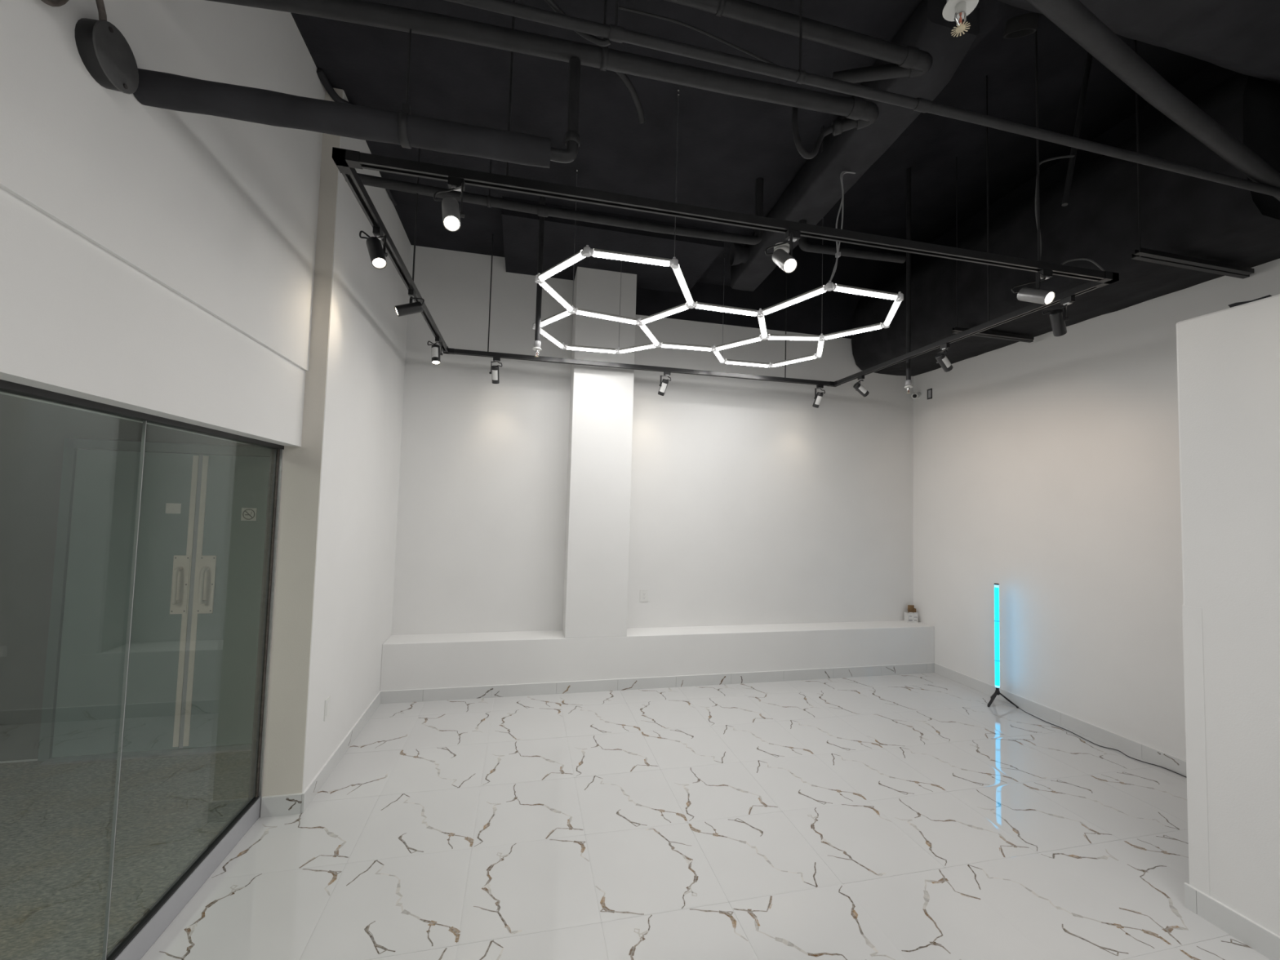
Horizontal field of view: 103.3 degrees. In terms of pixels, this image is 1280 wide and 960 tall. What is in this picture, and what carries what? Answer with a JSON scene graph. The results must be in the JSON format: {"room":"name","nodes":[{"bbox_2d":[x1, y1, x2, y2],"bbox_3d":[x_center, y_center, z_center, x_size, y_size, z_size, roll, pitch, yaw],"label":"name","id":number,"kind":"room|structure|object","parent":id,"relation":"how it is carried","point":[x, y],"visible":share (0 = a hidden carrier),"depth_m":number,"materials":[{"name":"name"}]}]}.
{"room":"empty showroom","nodes":[
{"label":"empty showroom","id":0,"kind":"room"},
{"bbox_2d":[0,393,262,761],"bbox_3d":[-3.942,0.533,3.617,3.175,2.750,0.140,2,-3,-13],"label":"wall","id":1,"kind":"structure","parent":0,"point":[33,433],"depth_m":3.49,"materials":[{"name":"paint"}]},
{"bbox_2d":[37,438,270,765],"bbox_3d":[-3.237,0.834,3.637,1.620,2.190,0.112,2,-3,-13],"label":"door","id":2,"kind":"structure","parent":1,"relation":"in","point":[193,662],"depth_m":3.61,"materials":[{"name":"glass"}]},
{"bbox_2d":[165,502,181,513],"bbox_3d":[-3.371,0.205,3.660,0.093,0.074,0.002,2,-3,-13],"label":"paper notice","id":3,"kind":"object","parent":2,"relation":"attached to","point":[171,508],"visible":1,"depth_m":3.66,"materials":[{"name":"white paper"}]},
{"bbox_2d":[240,507,257,520],"bbox_3d":[-2.905,0.255,3.763,0.098,0.094,0.005,2,-3,-13],"label":"no smoking sign","id":4,"kind":"object","parent":2,"relation":"attached to","point":[247,513],"visible":1,"depth_m":3.76,"materials":[{"name":"white plastic"}]},
{"bbox_2d":[0,0,325,371],"bbox_3d":[-1.326,-2.147,-0.321,0.314,2.685,6.991,2,-3,-13],"label":"wall","id":5,"kind":"structure","parent":0,"point":[220,212],"depth_m":1.89,"materials":[{"name":"white paint"}]},
{"bbox_2d":[40,0,68,6],"bbox_3d":[-1.542,-1.340,1.297,0.030,0.194,0.194,2,-3,-13],"label":"cable coil","id":6,"kind":"object","parent":5,"relation":"hanging from","point":[51,2],"visible":1,"depth_m":1.35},
{"bbox_2d":[74,0,138,94],"bbox_3d":[-1.586,-1.371,1.503,0.051,0.375,0.220,2,-3,-13],"label":"pipe flange","id":7,"kind":"object","parent":5,"relation":"attached to","point":[105,53],"visible":1,"depth_m":1.49,"materials":[{"name":"black plastic"}]},
{"bbox_2d":[0,186,306,446],"bbox_3d":[-1.375,-0.579,-0.400,0.299,0.457,6.991,2,-3,-13],"label":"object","id":8,"kind":"structure","parent":5,"relation":"attached to","point":[77,319],"depth_m":1.66,"materials":[{"name":"white paint"}]},
{"bbox_2d":[133,28,580,168],"bbox_3d":[-0.941,-1.461,1.844,1.453,0.481,0.112,2,-3,-13],"label":"pipe","id":9,"kind":"object","parent":5,"relation":"attached to","point":[166,91],"visible":0.98,"depth_m":1.79,"materials":[{"name":"black metal"}]},
{"bbox_2d":[302,90,411,792],"bbox_3d":[-2.260,-0.658,4.123,0.239,5.270,2.207,2,-3,-13],"label":"wall","id":10,"kind":"structure","parent":0,"point":[357,534],"depth_m":3.66,"materials":[{"name":"white paint"}]},
{"bbox_2d":[0,379,284,959],"bbox_3d":[-1.380,0.712,-0.459,0.060,2.128,6.987,2,-3,-13],"label":"window frame","id":11,"kind":"structure","parent":10,"relation":"in","point":[139,940],"depth_m":2.33,"materials":[{"name":"black metal"}]},
{"bbox_2d":[260,792,302,817],"bbox_3d":[-2.061,1.871,2.916,0.209,0.110,0.012,2,-3,-13],"label":"baseboard","id":12,"kind":"object","parent":10,"relation":"attached to","point":[284,804],"visible":1,"depth_m":2.91,"materials":[{"name":"tile"}]},
{"bbox_2d":[262,88,342,796],"bbox_3d":[-2.028,-0.256,3.024,0.240,4.370,0.004,2,-3,-13],"label":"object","id":13,"kind":"structure","parent":10,"relation":"attached to","point":[289,673],"depth_m":2.99,"materials":[{"name":"beige paint"}]},
{"bbox_2d":[324,695,330,720],"bbox_3d":[-2.020,1.474,3.272,0.008,0.130,0.080,2,-3,-13],"label":"wall outlet","id":14,"kind":"object","parent":10,"relation":"attached to","point":[326,708],"visible":1,"depth_m":3.26,"materials":[{"name":"white plastic"}]},
{"bbox_2d":[301,691,380,813],"bbox_3d":[-2.140,1.909,3.731,0.012,0.110,1.628,2,-3,-13],"label":"baseboard","id":15,"kind":"structure","parent":10,"relation":"attached to","point":[310,792],"depth_m":3.46,"materials":[{"name":"ceramic"}]},
{"bbox_2d":[562,266,636,638],"bbox_3d":[-0.418,-0.290,5.241,0.615,3.701,0.329,2,-3,-13],"label":"wall pillar","id":16,"kind":"structure","parent":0,"point":[597,520],"depth_m":5.08,"materials":[{"name":"white paint"}]},
{"bbox_2d":[0,672,1271,959],"bbox_3d":[-0.380,1.891,0.780,10.046,0.051,9.248,2,-3,-13],"label":"floor","id":17,"kind":"structure","parent":0,"point":[900,816],"depth_m":2.77,"materials":[{"name":"tile"}]},
{"bbox_2d":[986,582,1018,708],"bbox_3d":[3.462,1.594,4.947,0.280,1.162,0.259,2,-3,-13],"label":"floor lamp","id":18,"kind":"object","parent":17,"relation":"on","point":[997,660],"visible":0.99,"depth_m":4.92,"materials":[{"name":"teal plastic"}]},
{"bbox_2d":[1003,696,1186,777],"bbox_3d":[3.761,2.078,3.954,0.092,0.113,1.984,2,-3,-15],"label":"lamp cord","id":19,"kind":"object","parent":17,"relation":"on","point":[1003,696],"visible":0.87,"depth_m":4.06,"materials":[{"name":"black plastic"}]},
{"bbox_2d":[391,244,913,635],"bbox_3d":[0.647,-0.497,5.793,6.183,5.270,0.250,2,-3,-13],"label":"wall","id":20,"kind":"structure","parent":0,"point":[752,502],"depth_m":5.55,"materials":[{"name":"white paint"}]},
{"bbox_2d":[640,589,648,601],"bbox_3d":[0.044,1.244,5.445,0.090,0.124,0.010,2,-3,-13],"label":"wall outlet","id":21,"kind":"object","parent":20,"relation":"attached to","point":[643,593],"visible":1,"depth_m":5.44,"materials":[{"name":"white plastic"}]},
{"bbox_2d":[642,591,645,599],"bbox_3d":[0.044,1.244,5.442,0.040,0.076,0.003,2,-3,-13],"label":"socket","id":22,"kind":"object","parent":21,"relation":"attached to","point":[643,593],"depth_m":5.44,"materials":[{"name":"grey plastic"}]},
{"bbox_2d":[380,620,933,692],"bbox_3d":[0.502,1.854,5.361,5.883,0.523,0.329,2,-3,-13],"label":"wall ledge","id":23,"kind":"object","parent":20,"relation":"attached to","point":[433,660],"visible":0.81,"depth_m":5.10,"materials":[{"name":"white paint"}]},
{"bbox_2d":[379,662,934,703],"bbox_3d":[0.535,2.053,5.184,5.883,0.110,0.012,2,-3,-13],"label":"baseboard","id":24,"kind":"structure","parent":23,"relation":"attached to","point":[620,684],"depth_m":5.06,"materials":[{"name":"ceramic"}]},
{"bbox_2d":[475,666,895,698],"bbox_3d":[0.679,2.066,5.210,4.518,0.092,0.001,2,-3,-13],"label":"print","id":25,"kind":"object","parent":24,"relation":"attached to","point":[566,690],"depth_m":5.03},
{"bbox_2d":[904,604,918,622],"bbox_3d":[3.260,1.607,6.085,0.122,0.190,0.102,2,-3,0],"label":"carton","id":26,"kind":"object","parent":23,"relation":"on","point":[911,616],"visible":1,"depth_m":6.05,"materials":[{"name":"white cardboard"}]},
{"bbox_2d":[635,236,913,338],"bbox_3d":[1.676,-2.340,5.976,3.635,1.178,0.012,2,-3,-13],"label":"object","id":27,"kind":"structure","parent":20,"relation":"attached to","point":[832,311],"depth_m":6.02,"materials":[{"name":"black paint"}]},
{"bbox_2d":[290,0,1014,286],"bbox_3d":[0.191,-2.507,1.153,3.900,0.060,9.148,2,-3,-13],"label":"ceiling","id":28,"kind":"structure","parent":0,"point":[726,143],"depth_m":3.21,"materials":[{"name":"black paint"}]},
{"bbox_2d":[316,68,351,104],"bbox_3d":[-1.871,-2.390,3.234,0.108,0.110,0.478,1,-3,1],"label":"torn wrap edge","id":29,"kind":"object","parent":28,"relation":"attached to","point":[323,79],"visible":0.44,"depth_m":3.08,"materials":[{"name":"black plastic"}]},
{"bbox_2d":[385,188,396,205],"bbox_3d":[-2.075,-2.372,4.215,0.034,0.048,0.304,2,-3,-11],"label":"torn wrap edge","id":30,"kind":"object","parent":28,"relation":"attached to","point":[388,192],"visible":0.71,"depth_m":4.21,"materials":[{"name":"black plastic"}]},
{"bbox_2d":[532,195,545,357],"bbox_3d":[-0.788,-1.664,3.999,0.072,1.396,0.072,2,-3,-13],"label":"sprinkler","id":31,"kind":"object","parent":28,"relation":"hanging from","point":[537,343],"visible":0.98,"depth_m":3.98,"materials":[{"name":"black paint"}]},
{"bbox_2d":[206,0,879,159],"bbox_3d":[-0.273,-1.989,2.069,2.810,0.909,0.172,2,-3,-13],"label":"ceiling pipe","id":32,"kind":"object","parent":28,"relation":"hanging from","point":[859,113],"visible":0.99,"depth_m":2.00,"materials":[{"name":"black metal"}]},
{"bbox_2d":[345,159,763,244],"bbox_3d":[-0.468,-2.103,3.589,2.911,0.542,0.075,2,-3,-13],"label":"ceiling pipe","id":33,"kind":"object","parent":28,"relation":"attached to","point":[541,210],"visible":0.95,"depth_m":3.56,"materials":[{"name":"black metal"}]},
{"bbox_2d":[502,195,724,293],"bbox_3d":[-0.309,-2.225,4.961,1.972,0.154,1.086,2,-3,-13],"label":"ceiling beam","id":34,"kind":"structure","parent":28,"relation":"attached to","point":[695,255],"depth_m":4.69,"materials":[{"name":"black paint"}]},
{"bbox_2d":[615,71,644,124],"bbox_3d":[-0.095,-1.995,2.561,0.091,0.130,0.431,-1,-4,40],"label":"conduit","id":35,"kind":"object","parent":28,"relation":"hanging from","point":[624,77],"visible":0.64,"depth_m":2.60,"materials":[{"name":"black metal"}]},
{"bbox_2d":[532,88,903,368],"bbox_3d":[0.536,-2.110,4.082,2.668,1.885,1.864,2,-3,-13],"label":"light","id":36,"kind":"object","parent":28,"relation":"hanging from","point":[540,278],"visible":0.93,"depth_m":3.65,"materials":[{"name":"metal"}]},
{"bbox_2d":[540,328,563,346],"bbox_3d":[-0.789,-1.243,4.439,0.043,0.025,0.452,1,-3,17],"label":"diffuser","id":37,"kind":"object","parent":36,"relation":"attached to","point":[544,332],"depth_m":4.43,"materials":[{"name":"white plastic"}]},
{"bbox_2d":[540,311,571,325],"bbox_3d":[-0.687,-1.264,3.998,0.043,0.022,0.452,4,-4,-43],"label":"diffuser","id":38,"kind":"object","parent":36,"relation":"attached to","point":[562,314],"depth_m":3.95,"materials":[{"name":"white plastic"}]},
{"bbox_2d":[538,281,573,310],"bbox_3d":[-0.585,-1.285,3.556,0.043,0.025,0.453,1,-3,17],"label":"diffuser","id":39,"kind":"object","parent":36,"relation":"attached to","point":[545,285],"depth_m":3.53,"materials":[{"name":"white plastic"}]},
{"bbox_2d":[538,253,585,279],"bbox_3d":[-0.483,-1.305,3.114,0.043,0.022,0.452,4,-4,-43],"label":"diffuser","id":40,"kind":"object","parent":36,"relation":"attached to","point":[575,257],"depth_m":3.08,"materials":[{"name":"white plastic"}]},
{"bbox_2d":[567,346,615,352],"bbox_3d":[-0.457,-1.219,4.747,0.452,0.024,0.043,2,-3,-13],"label":"diffuser","id":41,"kind":"object","parent":36,"relation":"attached to","point":[574,348],"depth_m":4.73,"materials":[{"name":"white plastic"}]},
{"bbox_2d":[577,310,635,323],"bbox_3d":[-0.254,-1.239,3.863,0.454,0.050,0.044,2,-3,-13],"label":"diffuser","id":42,"kind":"object","parent":36,"relation":"attached to","point":[587,313],"depth_m":3.85,"materials":[{"name":"white plastic"}]},
{"bbox_2d":[593,251,669,264],"bbox_3d":[-0.049,-1.299,2.980,0.452,0.020,0.044,2,-3,-13],"label":"diffuser","id":43,"kind":"object","parent":36,"relation":"attached to","point":[608,255],"depth_m":2.97,"materials":[{"name":"white plastic"}]},
{"bbox_2d":[619,344,655,352],"bbox_3d":[-0.024,-1.193,4.614,0.043,0.059,0.454,4,-4,-43],"label":"diffuser","id":44,"kind":"object","parent":36,"relation":"attached to","point":[640,347],"depth_m":4.60,"materials":[{"name":"white plastic"}]},
{"bbox_2d":[640,324,658,345],"bbox_3d":[0.078,-1.193,4.170,0.043,0.025,0.453,1,-3,17],"label":"diffuser","id":45,"kind":"object","parent":36,"relation":"attached to","point":[644,327],"depth_m":4.14,"materials":[{"name":"white plastic"}]},
{"bbox_2d":[641,305,685,323],"bbox_3d":[0.180,-1.214,3.728,0.043,0.022,0.452,4,-4,-43],"label":"diffuser","id":46,"kind":"object","parent":36,"relation":"attached to","point":[677,308],"depth_m":3.71,"materials":[{"name":"white plastic"}]},
{"bbox_2d":[672,266,693,304],"bbox_3d":[0.282,-1.254,3.287,0.043,0.057,0.454,1,-3,17],"label":"diffuser","id":47,"kind":"object","parent":36,"relation":"attached to","point":[677,270],"depth_m":3.25,"materials":[{"name":"white plastic"}]},
{"bbox_2d":[662,344,711,350],"bbox_3d":[0.410,-1.170,4.479,0.452,0.027,0.044,2,-3,-13],"label":"diffuser","id":48,"kind":"object","parent":36,"relation":"attached to","point":[695,347],"depth_m":4.47,"materials":[{"name":"white plastic"}]},
{"bbox_2d":[713,350,724,361],"bbox_3d":[0.743,-1.169,4.789,0.043,0.051,0.454,1,-3,17],"label":"diffuser","id":49,"kind":"object","parent":36,"relation":"attached to","point":[717,353],"depth_m":4.76,"materials":[{"name":"white plastic"}]},
{"bbox_2d":[695,304,756,315],"bbox_3d":[0.613,-1.203,3.595,0.452,0.025,0.043,2,-3,-13],"label":"diffuser","id":50,"kind":"object","parent":36,"relation":"attached to","point":[719,308],"depth_m":3.58,"materials":[{"name":"white plastic"}]},
{"bbox_2d":[715,337,759,350],"bbox_3d":[0.843,-1.165,4.345,0.043,0.026,0.452,4,-4,-43],"label":"diffuser","id":51,"kind":"object","parent":36,"relation":"attached to","point":[750,340],"depth_m":4.33,"materials":[{"name":"white plastic"}]},
{"bbox_2d":[726,360,768,366],"bbox_3d":[1.075,-1.165,5.097,0.452,0.020,0.044,2,-3,-13],"label":"diffuser","id":52,"kind":"object","parent":36,"relation":"attached to","point":[737,362],"depth_m":5.08,"materials":[{"name":"white plastic"}]},
{"bbox_2d":[758,315,767,337],"bbox_3d":[0.945,-1.178,3.903,0.043,0.022,0.452,1,-3,17],"label":"diffuser","id":53,"kind":"object","parent":36,"relation":"attached to","point":[761,319],"depth_m":3.88,"materials":[{"name":"white plastic"}]},
{"bbox_2d":[763,288,823,314],"bbox_3d":[1.048,-1.215,3.462,0.043,0.054,0.454,4,-4,-43],"label":"diffuser","id":54,"kind":"object","parent":36,"relation":"attached to","point":[815,291],"depth_m":3.44,"materials":[{"name":"white plastic"}]},
{"bbox_2d":[773,355,814,366],"bbox_3d":[1.509,-1.161,4.964,0.043,0.019,0.452,4,-4,-43],"label":"diffuser","id":55,"kind":"object","parent":36,"relation":"attached to","point":[804,357],"depth_m":4.95,"materials":[{"name":"white plastic"}]},
{"bbox_2d":[769,336,819,339],"bbox_3d":[1.278,-1.177,4.213,0.454,0.056,0.043,2,-3,-13],"label":"diffuser","id":56,"kind":"object","parent":36,"relation":"attached to","point":[771,337],"depth_m":4.20,"materials":[{"name":"white plastic"}]},
{"bbox_2d":[817,340,823,355],"bbox_3d":[1.610,-1.177,4.522,0.043,0.024,0.452,1,-3,17],"label":"diffuser","id":57,"kind":"object","parent":36,"relation":"attached to","point":[820,344],"depth_m":4.49,"materials":[{"name":"white plastic"}]},
{"bbox_2d":[824,324,880,338],"bbox_3d":[1.711,-1.186,4.080,0.043,0.032,0.453,4,-4,-43],"label":"diffuser","id":58,"kind":"object","parent":36,"relation":"attached to","point":[870,327],"depth_m":4.06,"materials":[{"name":"white plastic"}]},
{"bbox_2d":[835,286,897,298],"bbox_3d":[1.482,-1.226,3.329,0.452,0.026,0.044,2,-3,-13],"label":"diffuser","id":59,"kind":"object","parent":36,"relation":"attached to","point":[853,290],"depth_m":3.32,"materials":[{"name":"white plastic"}]},
{"bbox_2d":[884,299,901,325],"bbox_3d":[1.813,-1.198,3.638,0.043,0.019,0.452,1,-3,17],"label":"diffuser","id":60,"kind":"object","parent":36,"relation":"attached to","point":[896,303],"depth_m":3.61,"materials":[{"name":"white plastic"}]},
{"bbox_2d":[332,0,1119,386],"bbox_3d":[0.487,-2.110,3.843,4.098,1.912,2.780,2,-3,-13],"label":"track","id":61,"kind":"object","parent":28,"relation":"hanging from","point":[346,161],"visible":0.97,"depth_m":2.59,"materials":[{"name":"black metal"}]},
{"bbox_2d":[359,226,387,269],"bbox_3d":[-1.301,-1.154,2.523,0.140,0.229,0.123,1,-3,20],"label":"track spotlight","id":62,"kind":"object","parent":61,"relation":"hanging from","point":[377,254],"visible":1,"depth_m":2.49,"materials":[{"name":"black plastic"}]},
{"bbox_2d":[394,288,424,316],"bbox_3d":[-1.499,-1.143,3.305,0.184,0.184,0.111,2,-3,-13],"label":"track spotlight","id":63,"kind":"object","parent":61,"relation":"hanging from","point":[411,308],"visible":1,"depth_m":3.28,"materials":[{"name":"black plastic"}]},
{"bbox_2d":[426,337,443,364],"bbox_3d":[-1.694,-1.076,4.224,0.111,0.238,0.111,0,-3,29],"label":"track spotlight","id":64,"kind":"object","parent":61,"relation":"hanging from","point":[435,348],"visible":1,"depth_m":4.20,"materials":[{"name":"black plastic"}]},
{"bbox_2d":[433,176,465,231],"bbox_3d":[-0.787,-1.143,2.082,0.129,0.266,0.146,2,-3,-13],"label":"track spotlight","id":65,"kind":"object","parent":61,"relation":"hanging from","point":[451,216],"visible":1,"depth_m":2.07,"materials":[{"name":"black metal"}]},
{"bbox_2d":[488,356,502,383],"bbox_3d":[-1.373,-1.035,4.798,0.102,0.246,0.126,3,-3,-30],"label":"track spotlight","id":66,"kind":"object","parent":61,"relation":"hanging from","point":[494,369],"visible":1,"depth_m":4.77,"materials":[{"name":"black metal"}]},
{"bbox_2d":[657,371,671,395],"bbox_3d":[0.252,-0.977,5.172,0.126,0.237,0.130,2,-3,-13],"label":"track spotlight","id":67,"kind":"object","parent":61,"relation":"hanging from","point":[664,383],"visible":1,"depth_m":5.14,"materials":[{"name":"black metal"}]},
{"bbox_2d":[764,229,800,273],"bbox_3d":[0.704,-1.090,2.406,0.176,0.260,0.162,2,-3,-13],"label":"track spotlight","id":68,"kind":"object","parent":61,"relation":"hanging from","point":[784,260],"visible":1,"depth_m":2.41,"materials":[{"name":"black metal"}]},
{"bbox_2d":[812,384,825,408],"bbox_3d":[1.938,-0.910,5.525,0.127,0.246,0.102,-1,-4,42],"label":"track spotlight","id":69,"kind":"object","parent":61,"relation":"hanging from","point":[818,397],"visible":1,"depth_m":5.50,"materials":[{"name":"black plastic"}]},
{"bbox_2d":[853,375,869,396],"bbox_3d":[2.247,-0.948,5.160,0.124,0.190,0.196,-1,-4,42],"label":"track spotlight","id":70,"kind":"object","parent":61,"relation":"hanging from","point":[857,386],"visible":1,"depth_m":5.14,"materials":[{"name":"black metal"}]},
{"bbox_2d":[934,342,953,372],"bbox_3d":[2.476,-0.988,4.132,0.113,0.198,0.197,-1,-4,41],"label":"track spotlight","id":71,"kind":"object","parent":61,"relation":"hanging from","point":[940,357],"visible":1,"depth_m":4.11,"materials":[{"name":"black plastic"}]},
{"bbox_2d":[1011,269,1055,304],"bbox_3d":[2.166,-1.042,2.731,0.250,0.246,0.171,2,-3,-13],"label":"track spotlight","id":72,"kind":"object","parent":61,"relation":"hanging from","point":[1037,295],"visible":1,"depth_m":2.73,"materials":[{"name":"black plastic"}]},
{"bbox_2d":[1041,295,1075,336],"bbox_3d":[2.688,-1.027,3.209,0.154,0.201,0.170,3,-3,-21],"label":"track spotlight","id":73,"kind":"object","parent":61,"relation":"hanging from","point":[1057,319],"visible":1,"depth_m":3.21,"materials":[{"name":"black plastic"}]},
{"bbox_2d":[665,0,933,83],"bbox_3d":[-0.125,-2.221,2.204,3.096,0.424,0.309,2,-3,-13],"label":"ceiling pipe","id":74,"kind":"object","parent":28,"relation":"attached to","point":[909,61],"visible":0.95,"depth_m":2.30,"materials":[{"name":"black metal"}]},
{"bbox_2d":[729,0,980,291],"bbox_3d":[1.237,-2.175,3.866,0.436,0.280,2.873,2,-3,-10],"label":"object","id":75,"kind":"object","parent":28,"relation":"hanging from","point":[816,188],"visible":0.8,"depth_m":3.16,"materials":[{"name":"black paint"}]},
{"bbox_2d":[773,242,789,253],"bbox_3d":[1.221,-1.996,4.364,0.132,0.088,0.132,2,-3,-13],"label":"smoke detector","id":76,"kind":"object","parent":75,"relation":"attached to","point":[785,246],"visible":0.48,"depth_m":4.31,"materials":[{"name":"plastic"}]},
{"bbox_2d":[798,219,906,263],"bbox_3d":[1.714,-1.908,4.085,0.962,0.244,0.062,2,-3,-13],"label":"ceiling pipe","id":77,"kind":"object","parent":75,"relation":"attached to","point":[803,245],"visible":0.88,"depth_m":4.05,"materials":[{"name":"black metal"}]},
{"bbox_2d":[444,0,1279,197],"bbox_3d":[0.963,-1.965,2.038,5.160,0.894,0.129,2,-3,-13],"label":"ceiling pipe","id":78,"kind":"object","parent":28,"relation":"hanging from","point":[586,28],"visible":1,"depth_m":1.96,"materials":[{"name":"black metal"}]},
{"bbox_2d":[618,5,777,65],"bbox_3d":[0.226,-1.645,1.889,0.641,0.101,0.014,2,-3,-12],"label":"cable","id":79,"kind":"object","parent":78,"relation":"on","point":[620,7],"visible":0.85,"depth_m":1.89,"materials":[{"name":"black plastic"}]},
{"bbox_2d":[1026,0,1279,200],"bbox_3d":[2.244,-1.553,2.107,2.872,0.072,0.090,3,-3,-26],"label":"ceiling pipe","id":80,"kind":"object","parent":78,"relation":"attached to","point":[1072,17],"visible":0.9,"depth_m":1.98,"materials":[{"name":"black metal"}]},
{"bbox_2d":[942,0,978,36],"bbox_3d":[0.758,-1.748,1.202,0.072,1.421,0.072,2,-3,-13],"label":"sprinkler","id":81,"kind":"object","parent":28,"relation":"hanging from","point":[956,11],"visible":1,"depth_m":1.17,"materials":[{"name":"white metal"}]},
{"bbox_2d":[998,0,1279,84],"bbox_3d":[3.087,-2.250,2.025,2.610,0.192,1.365,2,-3,-13],"label":"duct","id":82,"kind":"object","parent":28,"relation":"hanging from","point":[1242,37],"visible":0.87,"depth_m":2.42,"materials":[{"name":"black metal"}]},
{"bbox_2d":[1003,13,1039,39],"bbox_3d":[1.924,-2.291,2.557,0.148,0.119,0.152,2,-3,-13],"label":"stub","id":83,"kind":"object","parent":82,"relation":"attached to","point":[1024,24],"visible":0.99,"depth_m":2.52,"materials":[{"name":"black metal"}]},
{"bbox_2d":[816,6,1212,253],"bbox_3d":[3.375,-3.135,1.915,2.597,0.100,9.148,2,-3,-13],"label":"ceiling","id":84,"kind":"structure","parent":0,"point":[931,145],"depth_m":4.30,"materials":[{"name":"black paint"}]},
{"bbox_2d":[904,167,912,393],"bbox_3d":[2.532,-1.886,4.775,0.072,2.156,0.072,2,-3,-13],"label":"sprinkler","id":85,"kind":"object","parent":84,"relation":"hanging from","point":[908,382],"visible":1,"depth_m":4.76,"materials":[{"name":"black paint"}]},
{"bbox_2d":[851,40,1279,376],"bbox_3d":[3.311,-2.139,4.572,1.056,1.630,3.434,2,-3,-13],"label":"duct","id":86,"kind":"object","parent":84,"relation":"hanging from","point":[1163,232],"visible":0.84,"depth_m":3.55,"materials":[{"name":"black metal"}]},
{"bbox_2d":[1062,52,1093,206],"bbox_3d":[2.799,-2.365,3.214,0.319,1.327,0.030,2,-3,-13],"label":"brace","id":87,"kind":"object","parent":84,"relation":"attached to","point":[1089,57],"visible":0.6,"depth_m":3.19,"materials":[{"name":"black paint"}]},
{"bbox_2d":[913,258,1279,760],"bbox_3d":[4.522,-0.583,1.967,0.250,5.270,8.948,2,-3,-13],"label":"wall","id":88,"kind":"structure","parent":0,"point":[1046,468],"depth_m":4.47,"materials":[{"name":"white paint"}]},
{"bbox_2d":[911,391,921,399],"bbox_3d":[3.376,-1.036,6.212,0.120,0.097,0.101,2,-3,-13],"label":"security camera","id":89,"kind":"object","parent":88,"relation":"attached to","point":[914,395],"visible":1,"depth_m":6.19,"materials":[{"name":"white plastic"}]},
{"bbox_2d":[927,388,932,399],"bbox_3d":[3.467,-1.029,6.064,0.008,0.120,0.070,2,-3,-13],"label":"wall plate","id":90,"kind":"object","parent":88,"relation":"attached to","point":[929,391],"visible":1,"depth_m":6.06,"materials":[{"name":"grey plastic"}]},
{"bbox_2d":[934,662,1186,777],"bbox_3d":[4.363,1.981,1.645,0.012,0.110,8.607,2,-3,-13],"label":"baseboard","id":91,"kind":"structure","parent":88,"relation":"attached to","point":[1154,756],"depth_m":4.33,"materials":[{"name":"ceramic"}]},
{"bbox_2d":[1157,751,1179,765],"bbox_3d":[3.879,2.044,3.719,0.001,0.046,0.133,2,-3,-13],"label":"print","id":92,"kind":"object","parent":91,"relation":"attached to","point":[1157,752],"depth_m":3.70},
{"bbox_2d":[913,63,1237,267],"bbox_3d":[4.444,-2.309,2.024,0.004,1.480,8.948,2,-3,-13],"label":"trim","id":93,"kind":"structure","parent":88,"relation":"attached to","point":[1213,75],"depth_m":4.46,"materials":[{"name":"black paint"}]},
{"bbox_2d":[1176,293,1279,959],"bbox_3d":[3.318,0.507,-0.157,0.172,2.820,5.445,2,-3,-13],"label":"wall","id":94,"kind":"structure","parent":0,"point":[1228,359],"depth_m":2.27,"materials":[{"name":"white paint"}]},
{"bbox_2d":[1182,604,1209,896],"bbox_3d":[2.637,1.263,2.398,0.021,1.314,0.073,2,-3,-13],"label":"trim","id":95,"kind":"structure","parent":94,"relation":"attached to","point":[1193,644],"depth_m":2.39,"materials":[{"name":"white paint"}]},
{"bbox_2d":[1228,294,1271,307],"bbox_3d":[2.776,-0.808,2.304,0.035,0.024,0.133,2,-3,-18],"label":"scrap","id":96,"kind":"object","parent":94,"relation":"on","point":[1233,304],"visible":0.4,"depth_m":2.31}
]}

